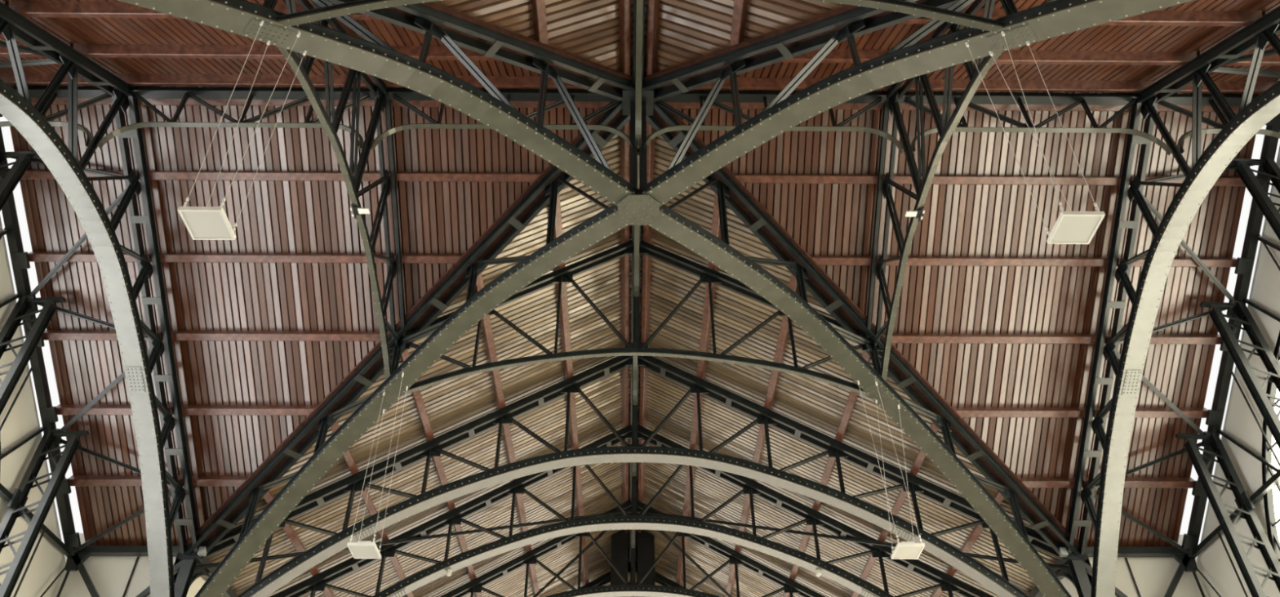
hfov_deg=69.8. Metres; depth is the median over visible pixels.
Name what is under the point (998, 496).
timber purlin
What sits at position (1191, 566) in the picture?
column
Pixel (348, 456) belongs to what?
timber purlin
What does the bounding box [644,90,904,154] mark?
girder
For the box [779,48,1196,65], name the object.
timber purlin
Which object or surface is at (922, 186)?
truss
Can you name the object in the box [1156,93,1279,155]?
girder
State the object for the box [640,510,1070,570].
brace
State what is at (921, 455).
timber purlin
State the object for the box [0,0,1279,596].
ceiling
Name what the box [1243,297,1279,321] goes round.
brace
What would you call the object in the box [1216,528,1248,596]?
gable mullion
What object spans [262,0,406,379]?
truss
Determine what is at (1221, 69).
brace
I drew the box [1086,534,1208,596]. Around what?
wall
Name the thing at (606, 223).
truss
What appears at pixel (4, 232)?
brace
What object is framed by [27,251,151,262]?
timber purlin
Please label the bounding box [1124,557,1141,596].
wall mullion
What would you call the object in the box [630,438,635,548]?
girder
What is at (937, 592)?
timber purlin
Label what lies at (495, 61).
roof
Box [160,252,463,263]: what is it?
timber purlin
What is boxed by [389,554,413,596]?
timber purlin
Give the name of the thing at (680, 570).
timber purlin
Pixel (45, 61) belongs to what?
brace
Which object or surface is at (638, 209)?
joint
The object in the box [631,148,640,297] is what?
girder
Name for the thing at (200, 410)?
timber purlin
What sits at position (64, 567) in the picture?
rod
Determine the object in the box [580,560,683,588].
roof truss
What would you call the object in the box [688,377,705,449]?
timber purlin
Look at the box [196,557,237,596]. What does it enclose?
beam
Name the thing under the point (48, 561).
wall
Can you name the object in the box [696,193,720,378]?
timber purlin
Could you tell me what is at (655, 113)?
valley timber
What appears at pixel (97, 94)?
girder
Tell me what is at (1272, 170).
lattice column
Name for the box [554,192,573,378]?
timber purlin
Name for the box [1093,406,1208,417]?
timber purlin
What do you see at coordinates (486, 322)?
timber purlin
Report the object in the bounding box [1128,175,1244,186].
timber purlin
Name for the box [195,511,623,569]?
brace
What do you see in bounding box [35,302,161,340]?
brace
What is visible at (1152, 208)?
brace
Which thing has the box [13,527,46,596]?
gable mullion
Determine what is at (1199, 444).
brace
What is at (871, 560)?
timber purlin
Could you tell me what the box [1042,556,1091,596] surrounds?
wall
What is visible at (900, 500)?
timber purlin
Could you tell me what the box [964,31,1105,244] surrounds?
hanging lamp
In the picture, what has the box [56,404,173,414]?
timber purlin
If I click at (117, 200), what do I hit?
brace
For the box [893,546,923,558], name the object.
diffuser
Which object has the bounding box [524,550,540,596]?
timber purlin
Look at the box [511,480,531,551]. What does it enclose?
timber purlin
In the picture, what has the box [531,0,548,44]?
timber purlin
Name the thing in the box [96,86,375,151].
girder
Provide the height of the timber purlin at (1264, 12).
0.262 m
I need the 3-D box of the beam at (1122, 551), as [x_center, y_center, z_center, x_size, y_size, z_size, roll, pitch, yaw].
[11.188,5.806,21.024,2.600,0.160,0.200,0,-40,-1]
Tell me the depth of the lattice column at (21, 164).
17.82 m
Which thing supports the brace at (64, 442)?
attached to the roof truss at (61, 160)
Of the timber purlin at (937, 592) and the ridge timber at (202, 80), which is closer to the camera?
the ridge timber at (202, 80)
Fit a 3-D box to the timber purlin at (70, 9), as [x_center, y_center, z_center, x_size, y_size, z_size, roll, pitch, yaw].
[-6.709,-4.586,14.607,6.517,0.262,0.251,0,-40,-1]
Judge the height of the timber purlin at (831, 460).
0.261 m
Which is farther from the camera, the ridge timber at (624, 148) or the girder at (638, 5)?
the ridge timber at (624, 148)
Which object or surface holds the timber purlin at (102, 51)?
on the roof truss at (61, 160)
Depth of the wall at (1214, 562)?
19.32 m
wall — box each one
[0,216,66,596]
[52,533,179,596]
[173,555,207,596]
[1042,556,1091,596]
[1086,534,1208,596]
[1196,146,1279,596]
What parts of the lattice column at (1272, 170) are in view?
leg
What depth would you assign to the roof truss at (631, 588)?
29.12 m
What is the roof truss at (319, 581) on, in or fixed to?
attached to the beam at (229, 592)
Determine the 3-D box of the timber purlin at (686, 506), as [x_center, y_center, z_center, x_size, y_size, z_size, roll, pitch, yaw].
[1.522,5.955,28.571,0.245,0.261,4.590,0,-40,-1]
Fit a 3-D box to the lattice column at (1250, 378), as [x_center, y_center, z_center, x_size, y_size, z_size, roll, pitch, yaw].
[12.237,5.421,14.799,0.857,13.952,0.400,0,-40,-1]
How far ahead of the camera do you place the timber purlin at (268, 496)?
20.85 m
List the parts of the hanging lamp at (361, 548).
frame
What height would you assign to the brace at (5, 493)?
0.110 m
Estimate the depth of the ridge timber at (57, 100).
18.04 m
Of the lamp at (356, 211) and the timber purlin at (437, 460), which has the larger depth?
the timber purlin at (437, 460)
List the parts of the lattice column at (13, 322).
leg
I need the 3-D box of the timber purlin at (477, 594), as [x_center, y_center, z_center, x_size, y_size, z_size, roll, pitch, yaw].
[-5.300,10.419,30.881,0.245,0.261,4.740,0,-40,-1]
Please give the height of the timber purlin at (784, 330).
0.261 m
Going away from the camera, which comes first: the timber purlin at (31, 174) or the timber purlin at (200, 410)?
the timber purlin at (31, 174)
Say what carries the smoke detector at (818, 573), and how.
attached to the roof truss at (319, 581)
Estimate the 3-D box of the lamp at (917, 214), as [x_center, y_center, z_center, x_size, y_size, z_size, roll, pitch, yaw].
[4.896,-1.500,16.371,0.330,0.070,0.304,0,-40,-1]
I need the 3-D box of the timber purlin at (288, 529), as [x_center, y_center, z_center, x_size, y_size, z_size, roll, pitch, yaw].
[-8.524,6.110,22.857,0.245,0.261,3.580,0,-40,-1]
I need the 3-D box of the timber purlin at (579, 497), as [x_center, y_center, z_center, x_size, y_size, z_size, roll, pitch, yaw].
[-1.921,5.941,28.531,0.245,0.261,4.590,0,-40,-1]
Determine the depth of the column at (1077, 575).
20.73 m
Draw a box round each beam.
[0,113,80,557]
[74,545,187,555]
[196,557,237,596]
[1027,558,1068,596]
[1077,546,1187,556]
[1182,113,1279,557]
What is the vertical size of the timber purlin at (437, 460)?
0.261 m
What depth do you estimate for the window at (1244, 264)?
19.55 m
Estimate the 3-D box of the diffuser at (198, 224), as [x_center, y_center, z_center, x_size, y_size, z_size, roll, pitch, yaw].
[-4.679,-0.804,9.925,0.408,0.020,0.408,0,-40,-1]
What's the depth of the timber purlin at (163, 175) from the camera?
18.46 m
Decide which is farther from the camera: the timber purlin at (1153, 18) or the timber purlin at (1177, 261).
the timber purlin at (1177, 261)
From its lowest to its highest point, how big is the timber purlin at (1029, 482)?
0.262 m
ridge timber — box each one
[0,71,583,88]
[31,97,610,107]
[618,0,631,75]
[619,120,630,582]
[635,120,655,582]
[645,0,659,75]
[666,102,1239,111]
[693,76,1276,93]
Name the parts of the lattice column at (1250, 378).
leg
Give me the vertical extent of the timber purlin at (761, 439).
0.261 m
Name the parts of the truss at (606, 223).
tie plate, post, gusset plate, tie plate, post, gusset plate, tie plate, splice plate, post, gusset plate, tie plate, post, gusset plate, tie plate, post, gusset plate, tie plate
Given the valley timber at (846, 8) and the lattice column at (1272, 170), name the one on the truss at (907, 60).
the valley timber at (846, 8)
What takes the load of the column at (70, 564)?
on the floor
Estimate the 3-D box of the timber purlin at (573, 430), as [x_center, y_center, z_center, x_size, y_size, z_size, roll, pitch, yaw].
[-1.873,3.262,25.369,0.245,0.261,3.580,0,-40,-1]
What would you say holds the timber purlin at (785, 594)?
on the roof truss at (631, 588)
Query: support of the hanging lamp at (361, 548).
hanging from the truss at (606, 223)
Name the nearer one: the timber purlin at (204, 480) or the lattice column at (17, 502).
the lattice column at (17, 502)
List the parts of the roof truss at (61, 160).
post, gusset plate, tie plate, post, gusset plate, tie plate, king post, gusset plate, post, tie plate, gusset plate, splice plate, tie plate, post, gusset plate, tie plate, post, gusset plate, tie plate, post, gusset plate, tie plate, post, gusset plate, tie plate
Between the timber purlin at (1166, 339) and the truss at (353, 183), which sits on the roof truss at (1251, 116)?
the timber purlin at (1166, 339)
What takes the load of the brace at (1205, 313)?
attached to the roof truss at (1251, 116)
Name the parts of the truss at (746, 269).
tie plate, gusset plate, post, tie plate, gusset plate, post, tie plate, gusset plate, post, splice plate, tie plate, gusset plate, post, tie plate, gusset plate, post, tie plate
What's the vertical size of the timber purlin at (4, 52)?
0.262 m
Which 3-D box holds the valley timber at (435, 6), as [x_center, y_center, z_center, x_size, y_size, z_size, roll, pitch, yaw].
[-5.100,-4.765,12.866,12.932,5.686,0.500,29,-48,-30]
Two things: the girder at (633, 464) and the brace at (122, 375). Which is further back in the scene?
the girder at (633, 464)
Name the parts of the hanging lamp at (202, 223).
frame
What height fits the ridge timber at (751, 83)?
0.246 m
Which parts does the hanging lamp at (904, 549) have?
frame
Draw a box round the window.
[1262,330,1279,562]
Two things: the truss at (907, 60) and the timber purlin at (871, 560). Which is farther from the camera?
the timber purlin at (871, 560)
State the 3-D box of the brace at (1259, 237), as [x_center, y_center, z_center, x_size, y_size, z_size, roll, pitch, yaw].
[12.694,-0.732,17.593,0.060,2.582,1.362,0,-40,-1]
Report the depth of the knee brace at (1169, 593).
20.58 m
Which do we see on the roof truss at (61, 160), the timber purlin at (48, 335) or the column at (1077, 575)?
the timber purlin at (48, 335)
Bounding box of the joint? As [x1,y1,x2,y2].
[617,84,659,225]
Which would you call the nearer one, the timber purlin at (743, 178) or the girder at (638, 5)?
the girder at (638, 5)
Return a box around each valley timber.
[185,101,622,546]
[386,1,633,91]
[643,0,928,91]
[653,102,1079,547]
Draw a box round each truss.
[0,1,200,596]
[118,0,639,206]
[184,102,630,596]
[190,355,1075,596]
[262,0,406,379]
[270,424,994,596]
[276,0,1004,33]
[387,240,884,396]
[440,499,825,596]
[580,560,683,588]
[638,0,1194,206]
[645,102,1080,596]
[865,0,1017,381]
[1064,5,1279,596]
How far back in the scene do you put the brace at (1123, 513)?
20.74 m
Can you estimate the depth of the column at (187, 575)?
20.50 m
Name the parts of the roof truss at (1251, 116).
tie plate, gusset plate, post, tie plate, gusset plate, post, tie plate, gusset plate, post, tie plate, gusset plate, post, tie plate, splice plate, gusset plate, tie plate, post, gusset plate, king post, tie plate, gusset plate, post, tie plate, gusset plate, post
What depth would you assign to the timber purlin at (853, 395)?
21.68 m
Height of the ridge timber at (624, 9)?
0.246 m
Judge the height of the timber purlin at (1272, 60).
0.262 m
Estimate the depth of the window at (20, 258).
19.40 m
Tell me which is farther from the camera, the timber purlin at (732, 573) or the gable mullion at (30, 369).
the timber purlin at (732, 573)
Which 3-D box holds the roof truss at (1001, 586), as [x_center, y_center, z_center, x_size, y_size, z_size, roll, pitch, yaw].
[-0.117,4.716,21.778,20.324,8.570,0.400,0,-40,-1]
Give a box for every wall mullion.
[122,555,138,596]
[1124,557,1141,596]
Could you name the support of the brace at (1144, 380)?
attached to the roof truss at (1251, 116)
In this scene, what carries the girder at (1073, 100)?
attached to the roof truss at (1251, 116)
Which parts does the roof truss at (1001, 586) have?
tie plate, post, gusset plate, tie plate, post, gusset plate, splice plate, tie plate, post, gusset plate, tie plate, post, gusset plate, tie plate, post, gusset plate, tie plate, soffit plate, king post, gusset plate, tie plate, gusset plate, post, tie plate, gusset plate, post, tie plate, gusset plate, post, tie plate, splice plate, gusset plate, post, tie plate, gusset plate, post, tie plate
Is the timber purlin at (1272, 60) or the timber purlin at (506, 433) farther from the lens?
the timber purlin at (506, 433)
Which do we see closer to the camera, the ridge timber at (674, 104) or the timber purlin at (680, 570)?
the ridge timber at (674, 104)
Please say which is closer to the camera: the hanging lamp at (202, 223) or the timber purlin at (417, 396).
the hanging lamp at (202, 223)
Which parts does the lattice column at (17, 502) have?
girt plate, leg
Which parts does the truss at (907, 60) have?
tie plate, gusset plate, post, tie plate, gusset plate, post, tie plate, post, splice plate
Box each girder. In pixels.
[0,85,112,148]
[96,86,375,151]
[369,88,632,151]
[629,511,635,596]
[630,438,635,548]
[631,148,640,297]
[631,253,640,405]
[631,364,638,476]
[632,0,644,148]
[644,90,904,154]
[898,92,1173,155]
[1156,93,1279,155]
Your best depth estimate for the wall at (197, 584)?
21.42 m
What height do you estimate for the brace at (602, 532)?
5.605 m
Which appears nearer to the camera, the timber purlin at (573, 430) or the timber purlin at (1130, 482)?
the timber purlin at (1130, 482)
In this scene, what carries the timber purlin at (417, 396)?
on the roof truss at (1001, 586)
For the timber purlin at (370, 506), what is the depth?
23.20 m
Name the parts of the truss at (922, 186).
gusset plate, post, gusset plate, post, gusset plate, post, gusset plate, king post, post, soffit plate, gusset plate, post, post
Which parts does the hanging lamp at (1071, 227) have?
frame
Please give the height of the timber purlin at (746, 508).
0.261 m
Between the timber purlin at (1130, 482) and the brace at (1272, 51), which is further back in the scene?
the timber purlin at (1130, 482)
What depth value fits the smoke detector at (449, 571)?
24.27 m
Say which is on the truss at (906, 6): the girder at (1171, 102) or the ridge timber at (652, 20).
the ridge timber at (652, 20)
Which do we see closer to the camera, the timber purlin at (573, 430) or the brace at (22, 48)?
the brace at (22, 48)
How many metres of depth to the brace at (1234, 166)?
18.50 m
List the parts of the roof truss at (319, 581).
post, gusset plate, tie plate, post, gusset plate, splice plate, tie plate, post, gusset plate, tie plate, post, gusset plate, tie plate, post, tie plate, soffit plate, king post, gusset plate, tie plate, post, tie plate, gusset plate, post, tie plate, gusset plate, post, tie plate, splice plate, gusset plate, post, tie plate, gusset plate, post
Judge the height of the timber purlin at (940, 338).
0.262 m
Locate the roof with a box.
[185,61,1124,496]
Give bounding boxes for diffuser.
[181,211,231,237]
[349,545,378,557]
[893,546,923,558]
[1051,216,1101,241]
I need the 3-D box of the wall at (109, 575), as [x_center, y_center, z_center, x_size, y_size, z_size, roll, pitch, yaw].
[-11.758,9.798,17.719,2.830,11.250,0.200,0,-40,-1]
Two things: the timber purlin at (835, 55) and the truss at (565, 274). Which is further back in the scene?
the truss at (565, 274)
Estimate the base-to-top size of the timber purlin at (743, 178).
0.262 m
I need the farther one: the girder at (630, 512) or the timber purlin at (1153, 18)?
the girder at (630, 512)
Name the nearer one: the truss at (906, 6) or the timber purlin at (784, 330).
the truss at (906, 6)
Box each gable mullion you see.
[0,368,31,431]
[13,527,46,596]
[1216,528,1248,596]
[1231,372,1279,466]
[1259,234,1279,270]
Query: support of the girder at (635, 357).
attached to the roof truss at (1001, 586)
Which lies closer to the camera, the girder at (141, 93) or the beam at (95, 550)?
the girder at (141, 93)
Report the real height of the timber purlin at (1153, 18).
0.262 m
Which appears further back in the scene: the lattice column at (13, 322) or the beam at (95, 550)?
the beam at (95, 550)
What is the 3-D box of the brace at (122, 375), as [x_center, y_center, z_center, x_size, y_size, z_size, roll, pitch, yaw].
[-11.381,1.958,19.575,3.224,1.315,0.092,-24,-46,26]
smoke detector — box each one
[446,568,452,576]
[815,568,821,576]
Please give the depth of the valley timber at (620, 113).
19.37 m
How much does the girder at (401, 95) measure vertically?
1.672 m
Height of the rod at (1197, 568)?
2.316 m
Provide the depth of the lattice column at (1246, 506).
18.88 m
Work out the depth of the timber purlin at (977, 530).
22.79 m
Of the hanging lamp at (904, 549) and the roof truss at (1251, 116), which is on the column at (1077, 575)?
the roof truss at (1251, 116)
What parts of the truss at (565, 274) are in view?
gusset plate, post, post, gusset plate, soffit plate, gusset plate, king post, gusset plate, gusset plate, post, gusset plate, post, gusset plate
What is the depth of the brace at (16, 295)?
18.62 m
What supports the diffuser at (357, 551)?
attached to the hanging lamp at (361, 548)
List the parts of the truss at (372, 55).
splice plate, post, post, gusset plate, tie plate, post, gusset plate, tie plate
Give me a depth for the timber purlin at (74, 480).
20.30 m
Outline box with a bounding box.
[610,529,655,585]
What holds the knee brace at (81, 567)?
attached to the column at (70, 564)
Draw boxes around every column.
[0,149,39,211]
[0,296,66,414]
[0,430,88,596]
[56,553,92,596]
[173,546,209,596]
[1056,546,1091,596]
[1170,554,1205,596]
[1175,432,1279,596]
[1199,301,1279,448]
[1229,156,1279,239]
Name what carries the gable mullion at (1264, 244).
on the floor
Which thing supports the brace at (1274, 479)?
attached to the lattice column at (1250, 378)
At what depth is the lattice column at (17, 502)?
18.73 m
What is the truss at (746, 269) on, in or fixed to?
attached to the column at (1077, 575)
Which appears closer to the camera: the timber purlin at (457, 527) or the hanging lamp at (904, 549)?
the hanging lamp at (904, 549)
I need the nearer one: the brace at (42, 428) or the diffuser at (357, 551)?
the diffuser at (357, 551)
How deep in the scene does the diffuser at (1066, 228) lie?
10.03 m
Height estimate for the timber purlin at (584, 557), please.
0.261 m
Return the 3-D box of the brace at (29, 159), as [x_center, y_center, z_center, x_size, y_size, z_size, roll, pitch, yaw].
[-11.347,-2.614,18.252,2.643,0.370,0.091,6,-41,-8]
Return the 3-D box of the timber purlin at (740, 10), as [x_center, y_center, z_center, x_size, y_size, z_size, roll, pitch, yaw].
[1.744,-6.676,13.658,0.245,0.261,7.062,0,-40,-1]
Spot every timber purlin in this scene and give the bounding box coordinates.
[0,42,73,57]
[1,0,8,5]
[8,0,379,19]
[20,168,139,179]
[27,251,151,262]
[42,329,163,340]
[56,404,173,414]
[68,475,184,485]
[73,43,499,60]
[147,169,542,182]
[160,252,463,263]
[170,329,388,341]
[181,404,317,415]
[191,475,248,486]
[262,489,274,504]
[282,523,319,576]
[318,569,334,596]
[330,421,359,474]
[359,487,388,541]
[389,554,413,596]
[400,349,434,440]
[426,439,455,511]
[448,509,476,580]
[470,578,482,596]
[475,272,505,408]
[497,407,515,479]
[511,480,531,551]
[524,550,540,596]
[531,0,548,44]
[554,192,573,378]
[564,377,578,449]
[572,465,583,515]
[578,536,589,584]
[675,537,687,585]
[682,465,695,516]
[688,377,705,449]
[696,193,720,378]
[724,550,741,596]
[729,0,747,46]
[733,173,1120,185]
[734,480,756,551]
[749,408,772,480]
[764,273,797,409]
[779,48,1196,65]
[782,577,795,596]
[789,508,819,580]
[809,254,1108,266]
[812,440,842,511]
[835,351,871,441]
[851,538,878,596]
[877,488,908,542]
[883,332,1097,343]
[899,8,1262,26]
[909,422,938,475]
[930,571,946,596]
[946,524,984,576]
[951,406,1085,417]
[993,490,1004,504]
[1017,476,1075,487]
[1082,476,1194,488]
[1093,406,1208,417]
[1104,333,1222,344]
[1116,256,1236,266]
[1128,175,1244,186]
[1196,50,1279,66]
[1262,10,1269,16]
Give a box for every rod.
[40,566,66,596]
[1195,567,1221,596]
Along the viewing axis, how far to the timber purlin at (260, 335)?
19.40 m
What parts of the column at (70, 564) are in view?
gusset plate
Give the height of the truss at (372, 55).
8.371 m
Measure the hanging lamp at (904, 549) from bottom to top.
3.576 m
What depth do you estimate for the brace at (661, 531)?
31.21 m
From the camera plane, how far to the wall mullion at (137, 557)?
20.56 m
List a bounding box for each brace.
[0,40,60,58]
[0,58,57,67]
[0,229,8,236]
[0,293,20,307]
[0,426,45,459]
[0,482,70,555]
[10,155,124,179]
[29,180,138,295]
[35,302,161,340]
[58,341,162,432]
[60,438,182,486]
[71,553,99,596]
[73,488,182,551]
[136,560,182,596]
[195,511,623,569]
[533,513,624,596]
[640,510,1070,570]
[643,513,732,596]
[1083,441,1203,488]
[1083,489,1188,553]
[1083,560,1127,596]
[1105,343,1204,435]
[1106,306,1229,342]
[1130,186,1235,300]
[1144,163,1254,185]
[1163,555,1190,596]
[1191,469,1279,557]
[1209,48,1277,66]
[1212,66,1279,77]
[1217,429,1279,471]
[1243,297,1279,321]
[1255,235,1279,251]
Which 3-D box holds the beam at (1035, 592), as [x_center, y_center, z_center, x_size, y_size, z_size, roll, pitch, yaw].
[9.788,11.460,27.675,0.200,0.180,17.490,0,-40,-1]
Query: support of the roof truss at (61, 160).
on the column at (187, 575)
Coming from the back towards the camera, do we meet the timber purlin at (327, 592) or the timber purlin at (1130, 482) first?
the timber purlin at (327, 592)
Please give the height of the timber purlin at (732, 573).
0.261 m
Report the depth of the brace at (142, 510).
20.47 m
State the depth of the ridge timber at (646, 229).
23.08 m
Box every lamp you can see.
[177,20,306,239]
[346,373,408,558]
[350,204,369,218]
[857,380,924,559]
[905,207,924,221]
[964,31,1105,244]
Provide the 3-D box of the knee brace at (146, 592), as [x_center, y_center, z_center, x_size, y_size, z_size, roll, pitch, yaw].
[-10.718,6.353,20.233,1.313,1.508,0.100,0,-40,-1]
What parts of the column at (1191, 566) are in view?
gusset plate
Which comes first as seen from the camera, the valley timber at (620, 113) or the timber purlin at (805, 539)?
the valley timber at (620, 113)
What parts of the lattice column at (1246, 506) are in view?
leg, girt plate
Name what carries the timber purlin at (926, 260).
on the roof truss at (1251, 116)
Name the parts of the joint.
king post, crown plate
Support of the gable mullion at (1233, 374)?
on the floor
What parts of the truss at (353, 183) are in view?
post, post, gusset plate, soffit plate, post, king post, post, gusset plate, gusset plate, post, gusset plate, post, gusset plate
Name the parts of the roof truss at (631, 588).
post, gusset plate, tie plate, post, gusset plate, tie plate, post, gusset plate, soffit plate, king post, gusset plate, post, gusset plate, tie plate, gusset plate, post, tie plate, post, gusset plate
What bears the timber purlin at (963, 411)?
on the roof truss at (1251, 116)

